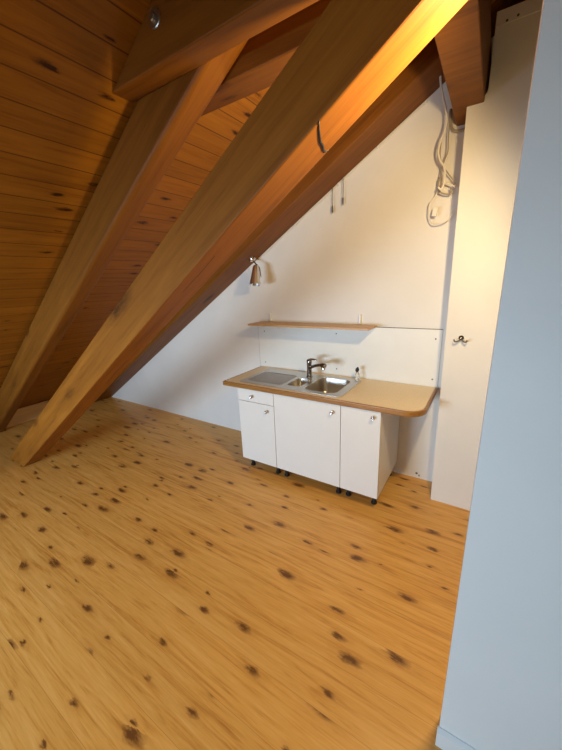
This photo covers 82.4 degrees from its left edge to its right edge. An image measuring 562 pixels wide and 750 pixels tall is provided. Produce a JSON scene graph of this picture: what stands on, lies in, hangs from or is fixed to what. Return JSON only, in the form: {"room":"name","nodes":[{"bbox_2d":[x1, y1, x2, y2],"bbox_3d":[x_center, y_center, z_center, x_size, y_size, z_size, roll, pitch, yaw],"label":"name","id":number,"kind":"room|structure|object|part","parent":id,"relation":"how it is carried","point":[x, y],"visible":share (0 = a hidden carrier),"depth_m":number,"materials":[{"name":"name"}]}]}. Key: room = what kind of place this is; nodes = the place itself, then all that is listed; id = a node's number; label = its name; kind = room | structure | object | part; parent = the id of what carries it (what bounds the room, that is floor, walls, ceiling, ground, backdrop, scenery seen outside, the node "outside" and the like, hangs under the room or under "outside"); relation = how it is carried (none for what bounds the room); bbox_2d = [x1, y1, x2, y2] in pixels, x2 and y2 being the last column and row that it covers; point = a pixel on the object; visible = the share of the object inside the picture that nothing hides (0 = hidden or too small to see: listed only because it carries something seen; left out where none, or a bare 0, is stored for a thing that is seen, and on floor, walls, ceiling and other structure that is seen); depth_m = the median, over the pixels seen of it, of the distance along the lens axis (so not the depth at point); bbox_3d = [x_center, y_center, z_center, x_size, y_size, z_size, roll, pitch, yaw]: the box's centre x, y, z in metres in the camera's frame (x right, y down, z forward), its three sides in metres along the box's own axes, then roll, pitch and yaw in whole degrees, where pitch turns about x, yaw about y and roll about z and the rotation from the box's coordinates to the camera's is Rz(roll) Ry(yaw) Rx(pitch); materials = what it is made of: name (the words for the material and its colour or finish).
{"room":"attic kitchen","nodes":[
{"label":"attic kitchen","id":0,"kind":"room"},
{"bbox_2d":[0,0,270,408],"bbox_3d":[-1.545,-0.880,0.403,8.374,5.141,6.300,8,19,32],"label":"ceiling","id":1,"kind":"structure","parent":0,"point":[62,62],"depth_m":1.64,"materials":[{"name":"brown wood"}]},
{"bbox_2d":[0,397,469,749],"bbox_3d":[-1.459,1.600,1.126,8.600,0.080,6.300,8,19,32],"label":"floor","id":2,"kind":"structure","parent":0,"point":[162,588],"depth_m":1.87,"materials":[{"name":"knotty pine wood"}]},
{"bbox_2d":[6,400,49,427],"bbox_3d":[-3.465,0.482,4.789,0.023,0.214,1.166,8,19,32],"label":"board","id":3,"kind":"object","parent":2,"relation":"on","point":[31,412],"visible":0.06,"depth_m":4.56,"materials":[{"name":"brown wood"}]},
{"bbox_2d":[0,39,248,431],"bbox_3d":[-0.987,-1.056,1.850,7.608,4.583,0.130,8,19,32],"label":"rafter","id":4,"kind":"object","parent":2,"relation":"on","point":[160,122],"visible":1,"depth_m":1.77,"materials":[{"name":"brown wood"}]},
{"bbox_2d":[113,0,318,102],"bbox_3d":[-0.230,-1.283,1.117,1.179,0.196,0.122,8,19,32],"label":"beam","id":5,"kind":"structure","parent":4,"relation":"attached to","point":[174,38],"depth_m":1.17,"materials":[{"name":"wood"}]},
{"bbox_2d":[201,0,468,115],"bbox_3d":[0.253,-1.258,1.130,1.972,0.112,0.140,8,19,32],"label":"beam","id":6,"kind":"structure","parent":4,"relation":"attached to","point":[264,55],"depth_m":1.27,"materials":[{"name":"brown wood"}]},
{"bbox_2d":[10,0,467,466],"bbox_3d":[-1.243,-0.124,2.152,4.252,2.648,0.160,8,19,32],"label":"wooden beam","id":7,"kind":"structure","parent":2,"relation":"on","point":[355,49],"depth_m":1.11,"materials":[{"name":"brown wood"}]},
{"bbox_2d":[238,388,280,473],"bbox_3d":[-0.061,0.465,3.211,0.397,0.840,0.644,8,19,32],"label":"base cabinet","id":8,"kind":"object","parent":2,"relation":"on","point":[256,408],"visible":0.56,"depth_m":2.95,"materials":[{"name":"white laminate"}]},
{"bbox_3d":[-0.229,0.192,2.882,0.393,0.116,0.018,8,19,32],"label":"drawer","id":9,"kind":"part","parent":8,"relation":"part of","materials":[{"name":"white laminate"}]},
{"bbox_3d":[-0.214,0.539,2.982,0.393,0.600,0.018,8,19,32],"label":"door","id":10,"kind":"part","parent":8,"relation":"part of","materials":[{"name":"white laminate"}]},
{"bbox_2d":[223,366,436,416],"bbox_3d":[0.359,0.099,2.822,1.768,0.041,0.622,8,19,32],"label":"countertop","id":11,"kind":"structure","parent":8,"relation":"on","point":[399,399],"depth_m":2.51,"materials":[{"name":"beige laminate"}]},
{"bbox_2d":[240,369,360,396],"bbox_3d":[0.169,0.127,2.953,1.010,0.162,0.505,8,19,32],"label":"sink","id":12,"kind":"object","parent":11,"relation":"in","point":[332,386],"visible":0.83,"depth_m":2.96,"materials":[{"name":"metal"}]},
{"bbox_3d":[0.167,0.114,2.898,0.142,0.106,0.242,8,19,32],"label":"bowl","id":13,"kind":"part","parent":12,"relation":"part of","materials":[{"name":"metal"}]},
{"bbox_2d":[306,358,326,377],"bbox_3d":[0.320,-0.056,2.934,0.060,0.190,0.247,-13,19,-33],"label":"kitchen faucet","id":14,"kind":"object","parent":12,"relation":"on","point":[310,366],"visible":1,"depth_m":2.97,"materials":[{"name":"silver metal"}]},
{"bbox_3d":[0.316,-0.080,2.936,0.030,0.077,0.158,-13,19,-33],"label":"spout","id":15,"kind":"part","parent":14,"relation":"part of","materials":[{"name":"silver metal"}]},
{"bbox_3d":[0.413,0.162,2.797,0.294,0.162,0.385,8,19,32],"label":"bowl","id":16,"kind":"part","parent":12,"relation":"part of","materials":[{"name":"metal"}]},
{"bbox_2d":[355,367,359,380],"bbox_3d":[0.679,-0.013,2.852,0.038,0.122,0.038,8,19,32],"label":"soap dispenser","id":17,"kind":"object","parent":12,"relation":"on","point":[357,374],"visible":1,"depth_m":2.84,"materials":[{"name":"white plastic"}]},
{"bbox_2d":[273,394,340,493],"bbox_3d":[0.366,0.523,2.945,0.615,0.840,0.644,8,19,32],"label":"base cabinet","id":18,"kind":"object","parent":2,"relation":"on","point":[307,432],"visible":0.73,"depth_m":2.67,"materials":[{"name":"white laminate"}]},
{"bbox_2d":[340,406,399,504],"bbox_3d":[0.756,0.576,2.702,0.306,0.840,0.644,8,19,32],"label":"base cabinet","id":19,"kind":"object","parent":2,"relation":"on","point":[369,439],"visible":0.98,"depth_m":2.46,"materials":[{"name":"white laminate"}]},
{"bbox_3d":[0.601,0.592,2.457,0.302,0.720,0.018,8,19,32],"label":"door","id":20,"kind":"part","parent":19,"relation":"part of","materials":[{"name":"white laminate"}]},
{"bbox_2d":[112,35,494,481],"bbox_3d":[0.136,-1.660,2.888,8.306,5.083,0.100,8,19,32],"label":"wall","id":21,"kind":"structure","parent":0,"point":[379,257],"depth_m":2.76,"materials":[{"name":"paint"}]},
{"bbox_2d":[95,0,524,401],"bbox_3d":[-0.246,-1.411,2.967,7.629,4.592,0.305,8,19,32],"label":"rafter","id":22,"kind":"object","parent":21,"relation":"attached to","point":[419,79],"visible":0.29,"depth_m":2.46,"materials":[{"name":"brown wood"}]},
{"bbox_2d":[249,256,260,285],"bbox_3d":[-0.250,-1.005,3.084,0.117,0.289,0.253,-3,16,-3],"label":"wall spotlight","id":23,"kind":"object","parent":22,"relation":"hanging from","point":[255,276],"visible":1,"depth_m":3.02,"materials":[{"name":"silver metal"}]},
{"bbox_3d":[-0.245,-0.940,3.031,0.106,0.193,0.119,8,19,32],"label":"lamp shade","id":24,"kind":"part","parent":23,"relation":"part of","materials":[{"name":"brown metal"}]},
{"bbox_2d":[258,101,426,258],"bbox_3d":[0.386,-1.510,2.696,1.486,0.912,0.016,8,19,32],"label":"cable","id":25,"kind":"object","parent":22,"relation":"attached to","point":[425,102],"visible":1,"depth_m":2.56,"materials":[{"name":"white plastic"}]},
{"bbox_2d":[428,75,455,224],"bbox_3d":[1.089,-1.582,2.116,0.185,1.078,0.072,8,19,32],"label":"hanging cable","id":26,"kind":"object","parent":22,"relation":"hanging from","point":[435,210],"visible":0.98,"depth_m":2.15,"materials":[{"name":"white plastic"}]},
{"bbox_2d":[248,313,376,330],"bbox_3d":[0.244,-0.504,2.971,1.228,0.103,0.234,8,19,32],"label":"wall shelf","id":27,"kind":"object","parent":21,"relation":"attached to","point":[359,326],"visible":1,"depth_m":2.88,"materials":[{"name":"brown wood"}]},
{"bbox_2d":[258,326,442,387],"bbox_3d":[0.513,-0.211,3.022,1.781,0.510,0.013,8,19,32],"label":"backsplash panel","id":28,"kind":"object","parent":21,"relation":"attached to","point":[389,354],"visible":0.89,"depth_m":2.89,"materials":[{"name":"white plastic"}]},
{"bbox_2d":[449,108,464,132],"bbox_3d":[1.164,-1.672,2.101,0.122,0.146,0.017,8,19,32],"label":"conduit","id":29,"kind":"object","parent":21,"relation":"attached to","point":[450,110],"visible":0.8,"depth_m":2.12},
{"bbox_2d":[434,0,490,125],"bbox_3d":[0.578,-1.471,1.070,0.162,0.285,2.449,8,19,32],"label":"purlin","id":30,"kind":"object","parent":21,"relation":"attached to","point":[463,44],"visible":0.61,"depth_m":1.48,"materials":[{"name":"brown wood"}]},
{"bbox_2d":[431,10,541,510],"bbox_3d":[1.605,-0.455,2.067,0.932,3.100,0.258,8,19,32],"label":"pillar","id":31,"kind":"structure","parent":21,"relation":"attached to","point":[494,127],"depth_m":2.03,"materials":[{"name":"paint"}]},
{"bbox_2d":[453,335,467,342],"bbox_3d":[1.229,-0.244,2.193,0.090,0.046,0.049,8,19,32],"label":"coat hook","id":32,"kind":"object","parent":31,"relation":"attached to","point":[461,337],"visible":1,"depth_m":2.20,"materials":[{"name":"silver metal"}]},
{"bbox_2d":[495,0,542,27],"bbox_3d":[1.514,-1.873,1.517,0.831,0.065,0.008,8,19,32],"label":"trim","id":33,"kind":"structure","parent":21,"relation":"attached to","point":[527,7],"depth_m":1.68,"materials":[{"name":"paint"}]},
{"bbox_2d":[439,0,561,749],"bbox_3d":[1.605,-0.870,-0.071,2.541,5.073,0.093,8,19,32],"label":"wall","id":34,"kind":"structure","parent":0,"point":[503,688],"depth_m":0.88,"materials":[{"name":"paint"}]},
{"bbox_2d":[435,726,476,749],"bbox_3d":[1.675,1.538,0.572,2.547,0.088,0.016,8,19,32],"label":"baseboard","id":35,"kind":"structure","parent":34,"relation":"attached to","point":[445,740],"depth_m":1.21,"materials":[{"name":"paint"}]}
]}

